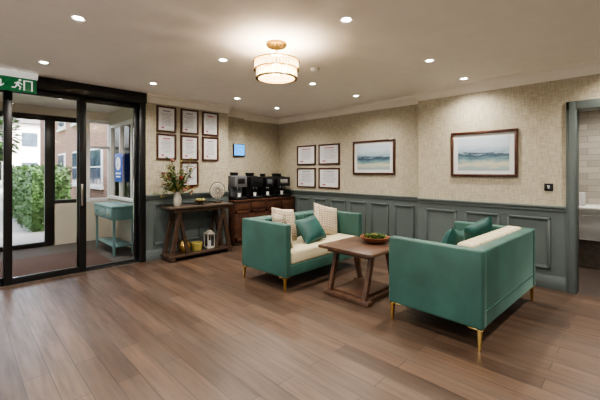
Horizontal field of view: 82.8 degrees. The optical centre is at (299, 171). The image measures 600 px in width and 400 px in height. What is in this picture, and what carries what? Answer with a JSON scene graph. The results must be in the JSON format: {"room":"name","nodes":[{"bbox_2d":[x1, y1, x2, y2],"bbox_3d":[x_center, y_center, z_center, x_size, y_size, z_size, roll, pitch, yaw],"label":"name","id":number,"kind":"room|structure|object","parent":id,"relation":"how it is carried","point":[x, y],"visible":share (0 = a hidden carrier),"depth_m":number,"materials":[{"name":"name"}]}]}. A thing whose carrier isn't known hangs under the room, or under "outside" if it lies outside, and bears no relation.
{"room":"care facility","nodes":[
{"label":"care facility","id":0,"kind":"room"},
{"bbox_2d":[0,102,108,244],"bbox_3d":[-5.123,0.100,6.261,3.110,2.660,0.100,0,0,-45],"label":"wall","id":1,"kind":"structure","parent":0,"point":[64,213],"depth_m":6.73,"materials":[{"name":"paint"}]},
{"bbox_2d":[0,111,75,251],"bbox_3d":[-5.293,0.180,6.085,2.520,2.500,0.090,0,0,-45],"label":"door","id":2,"kind":"structure","parent":1,"relation":"in","point":[49,121],"depth_m":6.50,"materials":[{"name":"black metal"}]},
{"bbox_2d":[86,119,108,201],"bbox_3d":[-4.229,-0.220,7.149,0.490,1.700,0.090,0,0,-45],"label":"window","id":3,"kind":"structure","parent":1,"relation":"in","point":[88,121],"depth_m":6.99,"materials":[{"name":"white glass"}]},
{"bbox_2d":[0,240,132,261],"bbox_3d":[-4.303,1.470,5.399,3.050,0.079,2.480,0,0,-45],"label":"floor","id":4,"kind":"structure","parent":0,"point":[121,253],"depth_m":6.06,"materials":[{"name":"carpet"}]},
{"bbox_2d":[0,249,112,277],"bbox_3d":[-4.130,1.424,4.978,2.200,0.012,1.320,0,0,-45],"label":"doormat","id":5,"kind":"object","parent":4,"relation":"on","point":[38,264],"visible":0.56,"depth_m":5.28,"materials":[{"name":"brown carpet"}]},
{"bbox_2d":[93,201,132,256],"bbox_3d":[-3.377,1.012,6.169,1.120,0.835,0.412,0,0,45],"label":"console table","id":6,"kind":"object","parent":4,"relation":"on","point":[114,211],"visible":0.98,"depth_m":5.91,"materials":[{"name":"teal wood"}]},
{"bbox_2d":[109,107,132,247],"bbox_3d":[-3.217,0.100,6.470,0.120,2.660,2.300,0,0,-45],"label":"wall","id":7,"kind":"structure","parent":0,"point":[123,227],"depth_m":6.71,"materials":[{"name":"paint"}]},
{"bbox_2d":[109,119,132,201],"bbox_3d":[-3.302,-0.200,6.541,0.140,1.540,1.920,0,0,-45],"label":"window","id":8,"kind":"structure","parent":7,"relation":"in","point":[121,133],"depth_m":6.73,"materials":[{"name":"white plastic"}]},
{"bbox_2d":[115,153,121,181],"bbox_3d":[-3.598,-0.070,6.726,0.440,0.560,0.016,0,0,45],"label":"information sign","id":9,"kind":"object","parent":8,"relation":"attached to","point":[118,157],"visible":1,"depth_m":6.70,"materials":[{"name":"blue plastic"}]},
{"bbox_2d":[146,102,227,194],"bbox_3d":[-2.107,0.100,6.138,1.540,2.660,0.540,0,0,-45],"label":"wall","id":10,"kind":"structure","parent":0,"point":[210,172],"depth_m":5.80,"materials":[{"name":"paper"}]},
{"bbox_2d":[0,261,137,286],"bbox_3d":[-3.511,1.426,4.451,2.830,0.008,0.140,0,0,-45],"label":"trim","id":11,"kind":"structure","parent":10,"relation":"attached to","point":[134,261],"depth_m":4.89,"materials":[{"name":"metal"}]},
{"bbox_2d":[0,76,146,285],"bbox_3d":[-3.484,0.101,4.425,2.830,2.659,0.215,0,0,-45],"label":"door","id":12,"kind":"structure","parent":10,"relation":"in","point":[82,93],"depth_m":4.81,"materials":[{"name":"black metal"}]},
{"bbox_2d":[156,105,175,132],"bbox_3d":[-2.210,-0.860,5.633,0.330,0.430,0.024,0,0,-45],"label":"frame","id":13,"kind":"object","parent":10,"relation":"attached to","point":[165,115],"visible":1,"depth_m":5.62,"materials":[{"name":"white paper"}]},
{"bbox_2d":[156,133,175,159],"bbox_3d":[-2.210,-0.405,5.633,0.330,0.430,0.024,0,0,-45],"label":"frame","id":14,"kind":"object","parent":10,"relation":"attached to","point":[165,143],"visible":0.99,"depth_m":5.62,"materials":[{"name":"white paper"}]},
{"bbox_2d":[146,238,225,260],"bbox_3d":[-1.901,1.347,5.932,1.540,0.165,0.018,0,0,-45],"label":"baseboard","id":15,"kind":"structure","parent":10,"relation":"attached to","point":[151,254],"depth_m":5.51,"materials":[{"name":"green paint"}]},
{"bbox_2d":[146,191,228,250],"bbox_3d":[-1.900,0.904,5.931,1.540,1.052,0.045,0,0,-45],"label":"trim","id":16,"kind":"structure","parent":10,"relation":"attached to","point":[196,223],"depth_m":5.80,"materials":[{"name":"green paint"}]},
{"bbox_2d":[146,93,231,112],"bbox_3d":[-1.874,-1.165,5.904,1.540,0.130,0.120,0,0,-45],"label":"crown molding","id":17,"kind":"structure","parent":10,"relation":"attached to","point":[151,97],"depth_m":5.83,"materials":[{"name":"paint"}]},
{"bbox_2d":[180,108,198,134],"bbox_3d":[-1.921,-0.860,5.923,0.330,0.430,0.024,0,0,-45],"label":"frame","id":18,"kind":"object","parent":10,"relation":"attached to","point":[189,119],"visible":1,"depth_m":5.92,"materials":[{"name":"white paper"}]},
{"bbox_2d":[180,135,198,160],"bbox_3d":[-1.921,-0.405,5.923,0.330,0.430,0.024,0,0,-45],"label":"frame","id":19,"kind":"object","parent":10,"relation":"attached to","point":[189,145],"visible":0.96,"depth_m":5.92,"materials":[{"name":"white paper"}]},
{"bbox_2d":[180,162,198,186],"bbox_3d":[-1.921,0.050,5.923,0.330,0.430,0.024,0,0,-45],"label":"frame","id":20,"kind":"object","parent":10,"relation":"attached to","point":[193,181],"visible":0.66,"depth_m":5.95,"materials":[{"name":"white paper"}]},
{"bbox_2d":[202,137,218,160],"bbox_3d":[-1.634,-0.405,6.209,0.330,0.430,0.024,0,0,-45],"label":"frame","id":21,"kind":"object","parent":10,"relation":"attached to","point":[210,145],"visible":1,"depth_m":6.21,"materials":[{"name":"white paper"}]},
{"bbox_2d":[202,111,218,136],"bbox_3d":[-1.634,-0.860,6.209,0.330,0.430,0.024,0,0,-45],"label":"frame","id":22,"kind":"object","parent":10,"relation":"attached to","point":[210,121],"visible":1,"depth_m":6.21,"materials":[{"name":"white paper"}]},
{"bbox_2d":[228,116,243,175],"bbox_3d":[-1.464,0.100,6.986,0.570,2.660,0.250,0,0,-45],"label":"wall recess","id":23,"kind":"structure","parent":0,"point":[235,125],"depth_m":6.96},
{"bbox_2d":[228,109,246,117],"bbox_3d":[-1.375,-1.165,6.813,0.690,0.130,0.120,0,0,-45],"label":"crown molding","id":24,"kind":"structure","parent":23,"relation":"attached to","point":[232,113],"depth_m":6.91,"materials":[{"name":"beige paint"}]},
{"bbox_2d":[233,144,244,156],"bbox_3d":[-1.254,-0.430,6.996,0.280,0.260,0.033,0,0,-45],"label":"screen","id":25,"kind":"object","parent":23,"relation":"attached to","point":[238,149],"visible":1,"depth_m":6.98,"materials":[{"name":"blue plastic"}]},
{"bbox_2d":[244,120,278,176],"bbox_3d":[-0.923,0.100,7.633,1.110,2.660,0.100,0,0,-45],"label":"wall recess","id":26,"kind":"structure","parent":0,"point":[261,139],"depth_m":7.62,"materials":[{"name":"paper"}]},
{"bbox_2d":[244,113,278,123],"bbox_3d":[-0.887,-1.165,7.513,1.230,0.130,0.120,0,0,-45],"label":"crown molding","id":27,"kind":"structure","parent":26,"relation":"attached to","point":[251,117],"depth_m":7.55,"materials":[{"name":"beige paint"}]},
{"bbox_2d":[0,245,599,399],"bbox_3d":[0.735,1.470,2.164,10.300,0.080,9.220,0,0,-45],"label":"floor","id":28,"kind":"structure","parent":0,"point":[192,327],"depth_m":2.85,"materials":[{"name":"wood"}]},
{"bbox_2d":[160,202,232,262],"bbox_3d":[-1.729,0.998,5.788,1.160,0.865,0.370,0,0,-45],"label":"console table","id":29,"kind":"object","parent":28,"relation":"on","point":[177,222],"visible":0.97,"depth_m":5.58,"materials":[{"name":"brown wood"}]},
{"bbox_2d":[153,156,198,205],"bbox_3d":[-1.999,0.157,5.507,0.786,0.814,0.475,0,0,-22],"label":"flower vase","id":30,"kind":"object","parent":29,"relation":"on","point":[174,187],"visible":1,"depth_m":5.44,"materials":[{"name":"ceramic"}]},
{"bbox_2d":[178,237,190,252],"bbox_3d":[-1.909,1.214,5.614,0.200,0.240,0.200,0,0,-45],"label":"decorative urn","id":31,"kind":"object","parent":29,"relation":"on","point":[181,244],"visible":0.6,"depth_m":5.55,"materials":[{"name":"gold metal"}]},
{"bbox_2d":[191,241,202,250],"bbox_3d":[-1.754,1.269,5.770,0.200,0.130,0.200,0,0,-45],"label":"storage basket","id":32,"kind":"object","parent":29,"relation":"on","point":[195,245],"visible":1,"depth_m":5.70,"materials":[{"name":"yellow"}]},
{"bbox_2d":[193,198,206,203],"bbox_3d":[-1.697,0.511,5.798,0.240,0.105,0.240,0,0,-45],"label":"decorative bowl","id":33,"kind":"object","parent":29,"relation":"on","point":[199,201],"visible":0.99,"depth_m":5.75,"materials":[{"name":"brown wood"}]},
{"bbox_2d":[204,230,214,248],"bbox_3d":[-1.584,1.179,5.940,0.140,0.310,0.140,0,0,-45],"label":"candle lantern","id":34,"kind":"object","parent":29,"relation":"on","point":[208,232],"visible":0.97,"depth_m":5.91,"materials":[{"name":"metal"}]},
{"bbox_2d":[209,182,224,202],"bbox_3d":[-1.471,0.377,6.053,0.308,0.374,0.070,0,0,-45],"label":"disc sculpture","id":35,"kind":"object","parent":29,"relation":"on","point":[217,189],"visible":1,"depth_m":6.04,"materials":[{"name":"white wood"}]},
{"bbox_2d":[242,210,361,292],"bbox_3d":[0.077,1.030,4.844,0.852,0.800,1.600,0,0,44],"label":"velvet sofa","id":36,"kind":"object","parent":28,"relation":"on","point":[266,244],"visible":0.56,"depth_m":4.33,"materials":[{"name":"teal fabric"}]},
{"bbox_2d":[272,212,292,247],"bbox_3d":[-0.233,0.750,4.391,0.176,0.426,0.440,0,0,-27],"label":"throw pillow","id":37,"kind":"object","parent":36,"relation":"on","point":[276,217],"visible":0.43,"depth_m":4.25,"materials":[{"name":"beige fabric"}]},
{"bbox_2d":[271,207,296,240],"bbox_3d":[-0.212,0.730,4.653,0.204,0.506,0.521,0,0,39],"label":"throw pillow","id":38,"kind":"object","parent":36,"relation":"on","point":[289,213],"visible":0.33,"depth_m":4.67,"materials":[{"name":"beige fabric"}]},
{"bbox_2d":[294,215,326,243],"bbox_3d":[0.148,0.800,4.688,0.252,0.349,0.483,0,0,39],"label":"throw pillow","id":39,"kind":"object","parent":36,"relation":"on","point":[310,228],"visible":1,"depth_m":4.59,"materials":[{"name":"teal fabric"}]},
{"bbox_2d":[314,203,336,234],"bbox_3d":[0.389,0.740,5.155,0.594,0.552,0.203,0,0,-38],"label":"throw pillow","id":40,"kind":"object","parent":36,"relation":"on","point":[327,216],"visible":0.77,"depth_m":5.09,"materials":[{"name":"beige fabric"}]},
{"bbox_2d":[318,236,388,307],"bbox_3d":[0.735,1.147,4.016,0.740,0.565,0.740,0,0,-45],"label":"coffee table","id":41,"kind":"object","parent":28,"relation":"on","point":[358,290],"visible":0.82,"depth_m":3.90,"materials":[{"name":"brown wood"}]},
{"bbox_2d":[360,232,389,243],"bbox_3d":[0.912,0.814,4.137,0.360,0.100,0.360,0,0,-45],"label":"succulent bowl","id":42,"kind":"object","parent":41,"relation":"on","point":[376,238],"visible":1,"depth_m":4.05,"materials":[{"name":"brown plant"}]},
{"bbox_2d":[389,221,534,351],"bbox_3d":[1.722,1.020,3.510,1.570,0.820,0.852,0,0,-43],"label":"velvet sofa","id":43,"kind":"object","parent":28,"relation":"on","point":[471,282],"visible":0.99,"depth_m":2.98,"materials":[{"name":"teal fabric"}]},
{"bbox_2d":[441,228,463,244],"bbox_3d":[1.513,0.775,3.437,0.213,0.470,0.490,0,0,39],"label":"throw pillow","id":44,"kind":"object","parent":43,"relation":"on","point":[452,236],"visible":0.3,"depth_m":3.29,"materials":[{"name":"teal fabric"}]},
{"bbox_2d":[464,215,491,240],"bbox_3d":[2.043,0.760,3.910,0.520,0.507,0.200,0,0,-19],"label":"throw pillow","id":45,"kind":"object","parent":43,"relation":"on","point":[484,226],"visible":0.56,"depth_m":3.81,"materials":[{"name":"teal fabric"}]},
{"bbox_2d":[579,204,599,268],"bbox_3d":[4.508,0.980,5.144,0.730,0.900,2.140,0,0,-45],"label":"vanity unit","id":46,"kind":"object","parent":28,"relation":"on","point":[589,214],"visible":0.2,"depth_m":4.99,"materials":[{"name":"white plastic"}]},
{"bbox_2d":[579,192,585,205],"bbox_3d":[4.278,0.390,5.339,0.240,0.280,0.300,0,0,-45],"label":"tissue box","id":47,"kind":"object","parent":46,"relation":"on","point":[582,195],"visible":0.28,"depth_m":5.18,"materials":[{"name":"paper"}]},
{"bbox_2d":[0,0,599,117],"bbox_3d":[-0.113,-1.280,3.083,10.400,0.100,11.720,0,0,-45],"label":"ceiling","id":48,"kind":"structure","parent":0,"point":[382,53],"depth_m":3.30,"materials":[{"name":"paint"}]},
{"bbox_2d":[0,68,37,93],"bbox_3d":[-3.458,-1.099,4.122,0.440,0.259,0.090,0,0,-45],"label":"exit sign","id":49,"kind":"object","parent":48,"relation":"hanging from","point":[10,80],"visible":1,"depth_m":4.13,"materials":[{"name":"green plastic"}]},
{"bbox_2d":[71,15,85,20],"bbox_3d":[-1.775,-1.225,2.722,0.104,0.010,0.104,0,0,-45],"label":"recessed light","id":50,"kind":"object","parent":48,"relation":"in","point":[75,17],"visible":1,"depth_m":2.72,"materials":[{"name":"white plastic"}]},
{"bbox_2d":[218,58,227,61],"bbox_3d":[-0.849,-1.225,3.748,0.104,0.010,0.104,0,0,-45],"label":"recessed light","id":51,"kind":"object","parent":48,"relation":"in","point":[219,59],"visible":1,"depth_m":3.74,"materials":[{"name":"white plastic"}]},
{"bbox_2d":[253,40,299,83],"bbox_3d":[-0.226,-1.060,3.281,0.448,0.339,0.448,0,0,-45],"label":"chandelier","id":52,"kind":"object","parent":48,"relation":"hanging from","point":[274,73],"visible":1,"depth_m":3.16,"materials":[{"name":"white fabric"}]},
{"bbox_2d":[310,67,318,72],"bbox_3d":[0.177,-1.208,4.066,0.110,0.045,0.110,0,0,-45],"label":"smoke detector","id":53,"kind":"object","parent":48,"relation":"attached to","point":[312,69],"visible":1,"depth_m":4.03,"materials":[{"name":"white plastic"}]},
{"bbox_2d":[340,16,352,22],"bbox_3d":[0.375,-1.225,2.751,0.104,0.010,0.104,0,0,-45],"label":"recessed light","id":54,"kind":"object","parent":48,"relation":"in","point":[346,19],"visible":1,"depth_m":2.75,"materials":[{"name":"white plastic"}]},
{"bbox_2d":[279,104,417,196],"bbox_3d":[0.760,0.100,6.820,0.120,2.660,3.630,0,0,-45],"label":"wall","id":55,"kind":"structure","parent":0,"point":[400,124],"depth_m":6.35,"materials":[{"name":"paper"}]},
{"bbox_2d":[297,145,315,164],"bbox_3d":[0.132,-0.345,7.344,0.550,0.420,0.024,0,0,45],"label":"frame","id":56,"kind":"object","parent":55,"relation":"attached to","point":[306,155],"visible":1,"depth_m":7.34,"materials":[{"name":"white paper"}]},
{"bbox_2d":[297,168,315,187],"bbox_3d":[0.132,0.140,7.344,0.550,0.420,0.024,0,0,45],"label":"frame","id":57,"kind":"object","parent":55,"relation":"attached to","point":[306,177],"visible":1,"depth_m":7.34,"materials":[{"name":"white paper"}]},
{"bbox_2d":[318,143,339,164],"bbox_3d":[0.584,-0.345,6.891,0.550,0.420,0.024,0,0,45],"label":"frame","id":58,"kind":"object","parent":55,"relation":"attached to","point":[328,154],"visible":1,"depth_m":6.88,"materials":[{"name":"white paper"}]},
{"bbox_2d":[318,168,339,188],"bbox_3d":[0.584,0.140,6.891,0.550,0.420,0.024,0,0,45],"label":"frame","id":59,"kind":"object","parent":55,"relation":"attached to","point":[329,178],"visible":1,"depth_m":6.88,"materials":[{"name":"white paper"}]},
{"bbox_2d":[279,95,417,123],"bbox_3d":[0.753,-1.165,6.657,3.650,0.130,0.120,0,0,45],"label":"crown molding","id":60,"kind":"structure","parent":55,"relation":"attached to","point":[407,100],"depth_m":6.39,"materials":[{"name":"beige paint"}]},
{"bbox_2d":[285,189,417,241],"bbox_3d":[0.737,0.924,6.726,0.045,1.012,3.530,0,0,-45],"label":"trim","id":61,"kind":"structure","parent":55,"relation":"attached to","point":[390,215],"depth_m":6.13,"materials":[{"name":"green paint"}]},
{"bbox_2d":[353,139,394,174],"bbox_3d":[1.317,-0.250,6.154,0.880,0.620,0.030,0,0,45],"label":"framed painting","id":62,"kind":"object","parent":55,"relation":"attached to","point":[372,157],"visible":1,"depth_m":6.13,"materials":[{"name":"paper"}]},
{"bbox_2d":[418,79,565,205],"bbox_3d":[2.627,0.100,4.812,1.850,2.660,0.320,0,0,45],"label":"wall","id":63,"kind":"structure","parent":0,"point":[538,110],"depth_m":4.50,"materials":[{"name":"paper"}]},
{"bbox_2d":[451,128,517,176],"bbox_3d":[2.509,-0.240,4.680,0.840,0.630,0.030,0,0,45],"label":"framed painting","id":64,"kind":"object","parent":63,"relation":"attached to","point":[488,153],"visible":1,"depth_m":4.65,"materials":[{"name":"paper"}]},
{"bbox_2d":[417,198,565,277],"bbox_3d":[2.498,0.924,4.683,0.045,1.012,1.850,0,0,-45],"label":"wainscoting","id":65,"kind":"structure","parent":63,"relation":"attached to","point":[436,217],"depth_m":4.39,"materials":[{"name":"green paint"}]},
{"bbox_2d":[415,60,599,100],"bbox_3d":[3.928,-1.165,3.200,0.120,0.130,5.970,0,0,-45],"label":"crown molding","id":66,"kind":"structure","parent":63,"relation":"attached to","point":[590,67],"depth_m":4.36,"materials":[{"name":"paint"}]},
{"bbox_2d":[544,183,552,190],"bbox_3d":[3.041,0.195,4.159,0.090,0.090,0.018,0,0,45],"label":"light switch","id":67,"kind":"object","parent":63,"relation":"attached to","point":[547,186],"visible":1,"depth_m":4.16,"materials":[{"name":"black plastic"}]},
{"bbox_2d":[535,272,565,291],"bbox_3d":[2.499,1.347,4.684,0.018,0.165,1.850,0,0,-45],"label":"baseboard","id":68,"kind":"structure","parent":63,"relation":"attached to","point":[541,280],"depth_m":4.13,"materials":[{"name":"green paint"}]},
{"bbox_2d":[566,98,599,293],"bbox_3d":[3.590,0.305,3.732,0.245,2.250,1.040,0,0,-45],"label":"door frame","id":69,"kind":"structure","parent":63,"relation":"attached to","point":[573,108],"depth_m":3.98,"materials":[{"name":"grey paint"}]},
{"bbox_2d":[566,74,599,101],"bbox_3d":[3.599,-0.985,3.741,0.180,0.490,1.040,0,0,-45],"label":"lintel","id":70,"kind":"object","parent":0,"point":[587,87],"depth_m":3.93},
{"bbox_2d":[579,110,599,204],"bbox_3d":[5.021,0.100,5.233,0.100,2.660,4.500,0,0,-45],"label":"wall","id":71,"kind":"structure","parent":0,"point":[589,121],"depth_m":5.49,"materials":[{"name":"stone"}]},
{"bbox_3d":[-0.955,1.470,7.262,1.680,0.080,0.380,0,0,-45],"label":"floor","id":72,"kind":"structure","parent":0,"visible":0},
{"bbox_2d":[228,196,295,245],"bbox_3d":[-0.813,0.993,7.121,1.620,0.875,0.460,0,0,-45],"label":"sideboard","id":73,"kind":"object","parent":72,"relation":"on","point":[240,209],"visible":0.56,"depth_m":6.65,"materials":[{"name":"brown wood"}]},
{"bbox_2d":[228,172,246,199],"bbox_3d":[-1.259,0.286,6.689,0.270,0.535,0.380,0,0,-45],"label":"coffee machine","id":74,"kind":"object","parent":73,"relation":"on","point":[236,182],"visible":0.94,"depth_m":6.59,"materials":[{"name":"black plastic"}]},
{"bbox_2d":[242,173,262,198],"bbox_3d":[-0.990,0.291,6.958,0.300,0.525,0.380,0,0,-45],"label":"coffee machine","id":75,"kind":"object","parent":73,"relation":"on","point":[253,182],"visible":0.88,"depth_m":6.86,"materials":[{"name":"black plastic"}]},
{"bbox_2d":[258,174,273,197],"bbox_3d":[-0.750,0.301,7.198,0.200,0.505,0.360,0,0,-45],"label":"coffee machine","id":76,"kind":"object","parent":73,"relation":"on","point":[263,191],"visible":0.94,"depth_m":7.10,"materials":[{"name":"black plastic"}]},
{"bbox_2d":[267,173,289,196],"bbox_3d":[-0.474,0.301,7.502,0.360,0.505,0.380,0,0,-45],"label":"coffee machine","id":77,"kind":"object","parent":73,"relation":"on","point":[279,182],"visible":0.93,"depth_m":7.40,"materials":[{"name":"black plastic"}]},
{"label":"outside","id":78,"kind":"structure","parent":0,"visible":0},
{"bbox_2d":[0,181,43,246],"bbox_3d":[-27.613,1.505,27.613,60.000,0.090,61.900,0,0,-45],"label":"ground","id":79,"kind":"structure","parent":78,"point":[19,236],"depth_m":7.97,"materials":[{"name":"grey concrete"}]},
{"bbox_2d":[0,117,22,165],"bbox_3d":[-16.625,-1.261,17.333,4.114,5.453,4.088,0,0,-45],"label":"tree","id":80,"kind":"object","parent":79,"relation":"on","point":[1,119],"visible":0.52,"depth_m":18.17,"materials":[{"name":"green wood"}]},
{"bbox_2d":[0,117,39,185],"bbox_3d":[-25.102,-2.755,34.295,7.800,8.430,8.800,0,0,-45],"label":"house","id":81,"kind":"structure","parent":79,"relation":"on","point":[30,132],"depth_m":29.83,"materials":[{"name":"white painted render"},{"name":"clear glass"}]},
{"bbox_2d":[1,163,71,231],"bbox_3d":[-8.221,0.630,10.363,1.086,1.710,6.176,0,0,-45],"label":"hedge","id":82,"kind":"object","parent":79,"relation":"on","point":[27,180],"visible":0.62,"depth_m":8.44,"materials":[{"name":"green plant"}]},
{"bbox_2d":[40,120,107,198],"bbox_3d":[-7.354,-2.255,15.910,6.300,7.430,15.500,0,0,-45],"label":"brick building","id":83,"kind":"structure","parent":79,"relation":"on","point":[65,133],"depth_m":11.79,"materials":[{"name":"red brick"},{"name":"white upvc"},{"name":"clear glass"}]}
]}

